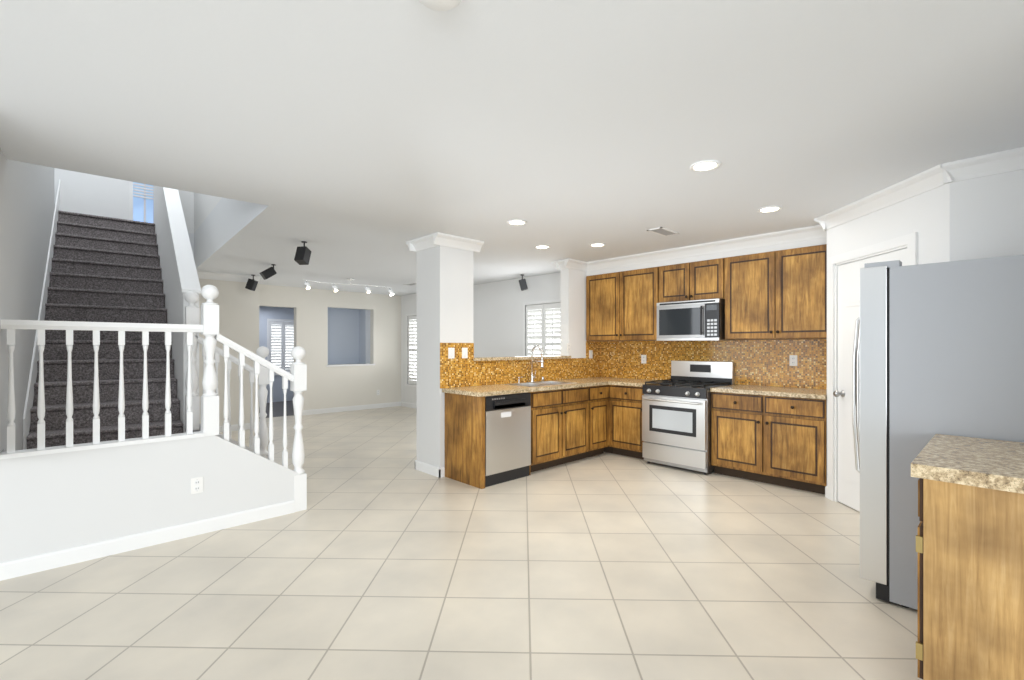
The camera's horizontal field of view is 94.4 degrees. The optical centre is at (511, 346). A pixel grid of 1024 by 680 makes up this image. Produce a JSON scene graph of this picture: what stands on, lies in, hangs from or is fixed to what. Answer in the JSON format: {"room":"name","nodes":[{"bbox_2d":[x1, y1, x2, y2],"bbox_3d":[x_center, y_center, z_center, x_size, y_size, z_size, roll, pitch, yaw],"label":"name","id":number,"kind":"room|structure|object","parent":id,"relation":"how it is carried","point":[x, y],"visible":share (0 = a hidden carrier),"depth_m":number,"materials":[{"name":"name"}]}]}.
{"room":"kitchen","nodes":[
{"label":"kitchen","id":0,"kind":"room"},
{"bbox_2d":[0,148,54,451],"bbox_3d":[-4.392,-1.430,4.294,0.140,5.600,5.420,0,0,-41],"label":"wall","id":1,"kind":"structure","parent":0,"point":[27,206],"depth_m":3.45,"materials":[{"name":"grey paint"}]},
{"bbox_2d":[23,180,59,447],"bbox_3d":[-4.831,-0.680,4.925,0.203,3.080,3.646,0,0,-44],"label":"wall","id":2,"kind":"structure","parent":0,"point":[35,357],"depth_m":4.35,"materials":[{"name":"white paint"}]},
{"bbox_2d":[54,168,221,233],"bbox_3d":[-4.585,-3.032,4.643,3.220,2.596,4.640,0,0,-41],"label":"wall","id":3,"kind":"structure","parent":0,"point":[88,194],"depth_m":6.56,"materials":[{"name":"white paint"}]},
{"bbox_2d":[129,181,152,222],"bbox_3d":[-5.374,-2.437,6.945,0.470,1.486,0.201,0,0,-44],"label":"window","id":4,"kind":"structure","parent":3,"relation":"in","point":[140,202],"depth_m":6.93,"materials":[{"name":"blue"}]},
{"bbox_2d":[0,428,298,562],"bbox_3d":[-2.580,1.003,3.246,2.240,0.735,0.120,0,0,-44],"label":"wall","id":5,"kind":"structure","parent":0,"point":[55,498],"depth_m":3.17,"materials":[{"name":"white paint"}]},
{"bbox_2d":[0,500,294,580],"bbox_3d":[-2.577,1.320,3.177,2.150,0.100,0.014,0,0,-44],"label":"baseboard","id":6,"kind":"structure","parent":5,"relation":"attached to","point":[40,563],"depth_m":3.20,"materials":[{"name":"white wood"}]},
{"bbox_2d":[0,285,306,511],"bbox_3d":[-2.577,0.456,3.249,2.250,1.829,0.104,0,0,-44],"label":"balustrade","id":7,"kind":"object","parent":5,"relation":"on","point":[263,370],"visible":1,"depth_m":3.44,"materials":[{"name":"white wood"}]},
{"bbox_2d":[191,476,202,493],"bbox_3d":[-2.292,1.010,3.451,0.075,0.115,0.009,0,0,-44],"label":"power outlet","id":8,"kind":"object","parent":5,"relation":"attached to","point":[196,484],"visible":1,"depth_m":3.45,"materials":[{"name":"white plastic"}]},
{"bbox_2d":[153,185,200,431],"bbox_3d":[-4.035,-0.915,5.634,0.353,4.570,3.615,0,0,-44],"label":"wall","id":9,"kind":"structure","parent":0,"point":[179,275],"depth_m":4.89,"materials":[{"name":"white paint"}]},
{"bbox_2d":[199,278,258,425],"bbox_3d":[-5.281,0.100,7.068,2.740,2.540,0.120,0,0,-44],"label":"wall","id":10,"kind":"structure","parent":0,"point":[237,302],"depth_m":7.68,"materials":[{"name":"white paint"}]},
{"bbox_2d":[197,271,260,282],"bbox_3d":[-4.580,-1.115,7.594,1.000,0.110,0.085,0,0,-44],"label":"crown molding","id":11,"kind":"structure","parent":10,"relation":"attached to","point":[201,274],"depth_m":7.59,"materials":[{"name":"white wood"}]},
{"bbox_2d":[219,423,249,432],"bbox_3d":[-4.780,1.320,7.452,1.514,0.100,0.014,0,0,-44],"label":"baseboard","id":12,"kind":"structure","parent":10,"relation":"attached to","point":[246,426],"depth_m":7.72,"materials":[{"name":"white wood"}]},
{"bbox_2d":[259,306,293,402],"bbox_3d":[-6.308,0.100,11.337,3.540,2.540,0.120,0,0,-44],"label":"wall","id":13,"kind":"structure","parent":0,"point":[265,313],"depth_m":11.69,"materials":[{"name":"white paint"}]},
{"bbox_2d":[267,319,293,374],"bbox_3d":[-5.743,0.015,11.875,1.060,1.690,0.180,0,0,-44],"label":"blinds","id":14,"kind":"object","parent":13,"relation":"attached to","point":[280,339],"visible":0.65,"depth_m":11.81,"materials":[{"name":"white plastic"}]},
{"bbox_2d":[259,284,400,409],"bbox_3d":[-3.940,0.100,9.974,3.650,2.540,0.520,0,0,-44],"label":"wall","id":15,"kind":"structure","parent":0,"point":[326,330],"depth_m":10.21,"materials":[{"name":"white paint"}]},
{"bbox_2d":[302,402,400,415],"bbox_3d":[-3.415,1.320,10.133,2.290,0.100,0.014,0,0,-44],"label":"baseboard","id":16,"kind":"structure","parent":15,"relation":"attached to","point":[392,404],"depth_m":10.09,"materials":[{"name":"white wood"}]},
{"bbox_2d":[359,310,369,363],"bbox_3d":[-4.111,0.100,11.509,0.120,2.540,2.640,0,0,-44],"label":"wall","id":17,"kind":"structure","parent":0,"point":[364,315],"depth_m":10.58,"materials":[{"name":"white paint"}]},
{"bbox_2d":[417,246,472,467],"bbox_3d":[-0.748,0.100,5.288,0.450,2.540,0.450,0,0,-44],"label":"column","id":18,"kind":"structure","parent":0,"point":[444,294],"depth_m":5.11,"materials":[{"name":"white paint"}]},
{"bbox_2d":[409,235,431,250],"bbox_3d":[-0.952,-1.115,5.114,0.085,0.110,0.420,0,0,-44],"label":"crown molding","id":19,"kind":"structure","parent":18,"relation":"attached to","point":[422,243],"depth_m":5.17,"materials":[{"name":"white wood"}]},
{"bbox_2d":[415,460,443,477],"bbox_3d":[-0.900,1.320,5.126,0.034,0.100,0.454,0,0,-44],"label":"baseboard","id":20,"kind":"structure","parent":18,"relation":"attached to","point":[430,469],"depth_m":5.08,"materials":[{"name":"white wood"}]},
{"bbox_2d":[429,232,483,251],"bbox_3d":[-0.563,-1.115,5.094,0.620,0.110,0.085,0,0,-44],"label":"crown molding","id":21,"kind":"structure","parent":18,"relation":"attached to","point":[435,239],"depth_m":5.05,"materials":[{"name":"white wood"}]},
{"bbox_2d":[0,401,922,679],"bbox_3d":[-1.991,1.418,5.354,11.500,0.104,17.500,0,0,-44],"label":"floor","id":22,"kind":"structure","parent":0,"point":[380,558],"depth_m":2.70,"materials":[{"name":"tile"}]},
{"bbox_2d":[26,210,182,448],"bbox_3d":[-4.024,-0.182,5.074,1.670,3.104,4.539,0,0,-44],"label":"flight","id":23,"kind":"object","parent":22,"relation":"on","point":[105,269],"visible":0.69,"depth_m":4.88,"materials":[{"name":"carpet"}]},
{"bbox_2d":[485,392,530,486],"bbox_3d":[-0.214,0.927,5.002,0.630,0.885,0.580,0,0,-44],"label":"dishwasher","id":24,"kind":"object","parent":22,"relation":"on","point":[507,437],"visible":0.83,"depth_m":4.79,"materials":[{"name":"silver metal"}]},
{"bbox_2d":[514,384,585,474],"bbox_3d":[0.382,0.925,5.615,1.071,0.890,0.605,0,0,-44],"label":"base cabinet","id":25,"kind":"object","parent":22,"relation":"on","point":[558,415],"depth_m":5.33,"materials":[{"name":"brown wood"}]},
{"bbox_2d":[442,380,609,395],"bbox_3d":[0.247,0.458,5.482,2.120,0.044,0.620,0,0,-44],"label":"countertop","id":26,"kind":"structure","parent":25,"relation":"on","point":[498,389],"depth_m":5.10,"materials":[{"name":"beige stone"}]},
{"bbox_2d":[504,344,577,405],"bbox_3d":[0.327,0.312,5.616,0.804,0.664,0.486,0,0,-44],"label":"sink","id":27,"kind":"object","parent":26,"relation":"in","point":[531,383],"depth_m":5.71,"materials":[{"name":"silver metal"}]},
{"bbox_2d":[586,384,609,457],"bbox_3d":[0.871,0.925,6.047,0.491,0.890,0.654,0,0,-44],"label":"base cabinet","id":28,"kind":"object","parent":22,"relation":"on","point":[597,395],"depth_m":5.85,"materials":[{"name":"brown wood"}]},
{"bbox_2d":[610,384,643,458],"bbox_3d":[1.620,0.925,6.022,0.687,0.890,0.541,0,0,-44],"label":"base cabinet","id":29,"kind":"object","parent":22,"relation":"on","point":[625,399],"depth_m":5.83,"materials":[{"name":"brown wood"}]},
{"bbox_2d":[582,377,655,383],"bbox_3d":[1.435,0.460,6.258,0.671,0.040,1.136,0,0,-44],"label":"countertop","id":30,"kind":"structure","parent":29,"relation":"on","point":[612,380],"depth_m":6.15,"materials":[{"name":"beige stone"}]},
{"bbox_2d":[642,361,733,474],"bbox_3d":[2.031,0.775,5.511,0.817,1.190,0.756,0,0,-44],"label":"gas range","id":31,"kind":"object","parent":22,"relation":"on","point":[676,420],"visible":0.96,"depth_m":5.30,"materials":[{"name":"silver metal"}]},
{"bbox_2d":[711,392,826,493],"bbox_3d":[2.716,0.925,4.906,0.639,0.890,1.052,0,0,-44],"label":"base cabinet","id":32,"kind":"object","parent":22,"relation":"on","point":[756,436],"depth_m":4.64,"materials":[{"name":"brown wood"}]},
{"bbox_2d":[710,384,826,395],"bbox_3d":[2.720,0.460,4.909,0.671,0.040,1.054,0,0,-44],"label":"countertop","id":33,"kind":"structure","parent":32,"relation":"on","point":[769,391],"depth_m":4.81,"materials":[{"name":"beige stone"}]},
{"bbox_2d":[853,255,1023,609],"bbox_3d":[2.515,0.458,2.627,0.905,1.825,0.996,0,0,-44],"label":"refrigerator","id":34,"kind":"object","parent":22,"relation":"on","point":[938,348],"visible":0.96,"depth_m":2.43,"materials":[{"name":"grey metal"}]},
{"bbox_2d":[911,476,1023,679],"bbox_3d":[2.032,0.925,1.846,0.840,0.890,0.610,0,0,-44],"label":"base cabinet","id":35,"kind":"object","parent":22,"relation":"on","point":[970,558],"depth_m":1.67,"materials":[{"name":"brown wood"}]},
{"bbox_2d":[911,434,1023,495],"bbox_3d":[2.016,0.460,1.841,0.870,0.050,0.625,0,0,-44],"label":"countertop","id":36,"kind":"structure","parent":35,"relation":"on","point":[996,465],"depth_m":1.76,"materials":[{"name":"beige stone"}]},
{"bbox_2d":[0,0,1023,295],"bbox_3d":[-1.991,-1.452,5.354,11.500,0.564,17.500,0,0,-44],"label":"ceiling","id":37,"kind":"structure","parent":0,"point":[360,142],"depth_m":2.38,"materials":[{"name":"white paint"}]},
{"bbox_2d":[245,275,257,290],"bbox_3d":[-4.250,-1.040,7.742,0.160,0.259,0.110,0,0,-1],"label":"speaker","id":38,"kind":"object","parent":37,"relation":"attached to","point":[251,284],"visible":1,"depth_m":7.69},
{"bbox_2d":[260,264,275,279],"bbox_3d":[-3.452,-1.058,6.712,0.202,0.224,0.113,0,0,-44],"label":"speaker","id":39,"kind":"object","parent":37,"relation":"attached to","point":[268,273],"visible":1,"depth_m":6.67},
{"bbox_2d":[294,241,310,264],"bbox_3d":[-2.322,-1.040,5.265,0.110,0.259,0.160,0,0,9],"label":"speaker","id":40,"kind":"object","parent":37,"relation":"attached to","point":[302,254],"visible":1,"depth_m":5.23},
{"bbox_2d":[304,280,339,292],"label":"spotlight","id":41,"kind":"object","parent":37,"relation":"attached to","point":[336,289],"depth_m":7.90,"materials":[{"name":"silver metal"}]},
{"bbox_2d":[344,278,359,284],"label":"track","id":42,"kind":"object","parent":37,"relation":"attached to","point":[350,279],"depth_m":8.14,"materials":[{"name":"silver metal"}]},
{"bbox_2d":[364,285,393,295],"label":"spotlight","id":43,"kind":"object","parent":37,"relation":"attached to","point":[368,291],"depth_m":8.34,"materials":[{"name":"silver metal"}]},
{"bbox_2d":[419,0,461,10],"bbox_3d":[-0.238,-1.150,1.541,0.160,0.040,0.160,0,0,-44],"label":"smoke detector","id":44,"kind":"object","parent":37,"relation":"attached to","point":[441,5],"visible":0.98,"depth_m":1.57,"materials":[{"name":"white plastic"}]},
{"bbox_2d":[507,220,526,224],"bbox_3d":[0.045,-1.165,4.462,0.190,0.010,0.190,0,0,-44],"label":"recessed light","id":45,"kind":"object","parent":37,"relation":"in","point":[516,222],"visible":1,"depth_m":4.46,"materials":[{"name":"white"}]},
{"bbox_2d":[519,275,527,290],"bbox_3d":[0.185,-1.040,7.726,0.150,0.259,0.110,0,0,2],"label":"speaker","id":46,"kind":"object","parent":37,"relation":"attached to","point":[523,284],"visible":1,"depth_m":7.67},
{"bbox_2d":[534,245,549,248],"bbox_3d":[0.355,-1.165,5.558,0.190,0.010,0.190,0,0,-44],"label":"recessed light","id":47,"kind":"object","parent":37,"relation":"in","point":[542,246],"visible":0.98,"depth_m":5.54,"materials":[{"name":"white"}]},
{"bbox_2d":[589,243,605,246],"bbox_3d":[0.982,-1.165,5.451,0.190,0.010,0.190,0,0,-44],"label":"recessed light","id":48,"kind":"object","parent":37,"relation":"in","point":[597,244],"visible":0.96,"depth_m":5.44,"materials":[{"name":"white"}]},
{"bbox_2d":[647,227,678,235],"bbox_3d":[1.540,-1.166,4.822,0.360,0.008,0.160,0,0,-44],"label":"ceiling vent","id":49,"kind":"object","parent":37,"relation":"in","point":[662,231],"visible":0.94,"depth_m":4.80,"materials":[{"name":"white metal"}]},
{"bbox_2d":[690,160,720,171],"bbox_3d":[1.249,-1.165,3.067,0.190,0.010,0.190,0,0,-44],"label":"recessed light","id":50,"kind":"object","parent":37,"relation":"in","point":[705,165],"visible":1,"depth_m":3.06,"materials":[{"name":"white"}]},
{"bbox_2d":[757,206,781,212],"bbox_3d":[2.192,-1.165,4.035,0.190,0.010,0.190,0,0,-44],"label":"recessed light","id":51,"kind":"object","parent":37,"relation":"in","point":[768,209],"visible":1,"depth_m":4.04,"materials":[{"name":"white"}]},
{"bbox_2d":[440,268,599,388],"bbox_3d":[0.217,0.100,5.993,2.820,2.540,0.200,0,0,-44],"label":"wall","id":52,"kind":"structure","parent":0,"point":[458,370],"depth_m":6.19,"materials":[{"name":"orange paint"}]},
{"bbox_2d":[448,348,454,358],"bbox_3d":[-0.643,0.070,5.055,0.080,0.115,0.014,0,0,-44],"label":"light switch","id":53,"kind":"object","parent":52,"relation":"attached to","point":[451,353],"visible":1,"depth_m":5.05,"materials":[{"name":"white plastic"}]},
{"bbox_2d":[462,348,467,357],"bbox_3d":[-0.513,0.070,5.179,0.075,0.115,0.014,0,0,-44],"label":"light switch","id":54,"kind":"object","parent":52,"relation":"attached to","point":[464,352],"visible":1,"depth_m":5.18,"materials":[{"name":"white plastic"}]},
{"bbox_2d":[552,260,560,269],"bbox_3d":[0.869,-1.115,6.770,0.805,0.110,0.085,0,0,-44],"label":"crown molding","id":55,"kind":"structure","parent":52,"relation":"attached to","point":[557,264],"depth_m":6.47,"materials":[{"name":"white wood"}]},
{"bbox_2d":[567,343,570,350],"bbox_3d":[0.769,0.010,6.414,0.070,0.110,0.009,0,0,-44],"label":"light switch","id":56,"kind":"object","parent":52,"relation":"attached to","point":[568,346],"visible":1,"depth_m":6.41,"materials":[{"name":"white plastic"}]},
{"bbox_2d":[561,258,584,270],"bbox_3d":[0.866,-1.115,6.454,0.365,0.110,0.085,0,0,-44],"label":"crown molding","id":57,"kind":"structure","parent":52,"relation":"attached to","point":[565,263],"depth_m":6.44,"materials":[{"name":"white wood"}]},
{"bbox_2d":[589,350,592,357],"bbox_3d":[1.123,0.110,6.738,0.075,0.115,0.014,0,0,-44],"label":"light switch","id":58,"kind":"object","parent":52,"relation":"attached to","point":[590,353],"visible":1,"depth_m":6.73,"materials":[{"name":"white plastic"}]},
{"bbox_2d":[401,237,826,403],"bbox_3d":[0.305,0.100,7.816,0.478,2.540,8.800,0,0,-44],"label":"wall","id":59,"kind":"structure","parent":0,"point":[498,319],"depth_m":6.32,"materials":[{"name":"white paint"}]},
{"bbox_2d":[401,402,416,408],"bbox_3d":[-0.691,1.320,8.981,0.014,0.100,5.440,0,0,-44],"label":"baseboard","id":60,"kind":"structure","parent":59,"relation":"attached to","point":[405,404],"depth_m":10.67,"materials":[{"name":"white wood"}]},
{"bbox_2d":[405,313,416,386],"bbox_3d":[-1.997,0.080,10.471,0.210,1.940,1.320,0,0,-44],"label":"window shutters","id":61,"kind":"object","parent":59,"relation":"attached to","point":[411,318],"visible":0.29,"depth_m":10.69,"materials":[{"name":"white wood"}]},
{"bbox_2d":[523,299,560,355],"bbox_3d":[0.562,-0.040,7.785,0.210,1.720,1.220,0,0,-44],"label":"window","id":62,"kind":"structure","parent":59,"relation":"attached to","point":[543,322],"depth_m":7.76,"materials":[{"name":"white plastic"}]},
{"bbox_2d":[586,267,657,340],"bbox_3d":[1.544,-0.535,6.371,0.345,0.910,1.118,0,0,-44],"label":"upper cabinet","id":63,"kind":"object","parent":59,"relation":"attached to","point":[622,305],"depth_m":6.22,"materials":[{"name":"brown wood"}]},
{"bbox_2d":[641,355,645,363],"bbox_3d":[1.774,0.170,6.384,0.009,0.115,0.075,0,0,-44],"label":"outlet","id":64,"kind":"object","parent":59,"relation":"attached to","point":[643,358],"visible":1,"depth_m":6.38,"materials":[{"name":"white plastic"}]},
{"bbox_2d":[658,258,725,302],"bbox_3d":[2.206,-0.762,5.677,0.345,0.455,0.800,0,0,-44],"label":"upper cabinet","id":65,"kind":"object","parent":59,"relation":"attached to","point":[706,279],"depth_m":5.52,"materials":[{"name":"brown wood"}]},
{"bbox_2d":[657,299,734,340],"bbox_3d":[2.163,-0.300,5.636,0.470,0.460,0.756,0,0,-44],"label":"microwave","id":66,"kind":"object","parent":65,"relation":"attached to","point":[697,320],"visible":1,"depth_m":5.46,"materials":[{"name":"silver metal"}]},
{"bbox_2d":[585,227,816,270],"bbox_3d":[2.033,-1.115,5.574,0.112,0.110,2.970,0,0,-44],"label":"crown molding","id":67,"kind":"structure","parent":59,"relation":"attached to","point":[799,234],"depth_m":5.38,"materials":[{"name":"white wood"}]},
{"bbox_2d":[725,244,826,339],"bbox_3d":[2.839,-0.535,5.011,0.345,0.910,1.038,0,0,-44],"label":"upper cabinet","id":68,"kind":"object","parent":59,"relation":"attached to","point":[781,294],"depth_m":4.87,"materials":[{"name":"brown wood"}]},
{"bbox_2d":[789,355,796,365],"bbox_3d":[3.015,0.150,5.080,0.009,0.115,0.075,0,0,-44],"label":"outlet","id":69,"kind":"object","parent":59,"relation":"attached to","point":[792,360],"visible":1,"depth_m":5.08,"materials":[{"name":"white plastic"}]},
{"bbox_2d":[827,183,949,485],"bbox_3d":[2.899,0.100,3.692,0.100,2.540,1.245,0,0,1],"label":"wall","id":70,"kind":"structure","parent":0,"point":[925,216],"depth_m":3.41,"materials":[{"name":"white paint"}]},
{"bbox_2d":[805,167,937,237],"bbox_3d":[2.906,-1.115,3.792,1.080,0.110,0.986,0,0,-44],"label":"crown molding","id":71,"kind":"structure","parent":70,"relation":"attached to","point":[925,181],"depth_m":3.62,"materials":[{"name":"white wood"}]},
{"bbox_2d":[828,232,917,511],"bbox_3d":[2.870,0.285,3.793,0.162,2.170,0.955,0,0,1],"label":"door","id":72,"kind":"structure","parent":70,"relation":"attached to","point":[843,316],"depth_m":4.08,"materials":[{"name":"white wood"}]},
{"bbox_2d":[950,169,1023,260],"bbox_3d":[3.094,0.100,2.870,0.100,2.540,0.650,0,0,-44],"label":"wall","id":73,"kind":"structure","parent":0,"point":[986,216],"depth_m":2.94,"materials":[{"name":"white paint"}]},
{"bbox_2d":[937,147,1023,186],"bbox_3d":[3.013,-1.115,2.820,0.085,0.110,0.689,0,0,-44],"label":"crown molding","id":74,"kind":"structure","parent":73,"relation":"attached to","point":[1010,160],"depth_m":2.93,"materials":[{"name":"white wood"}]}
]}

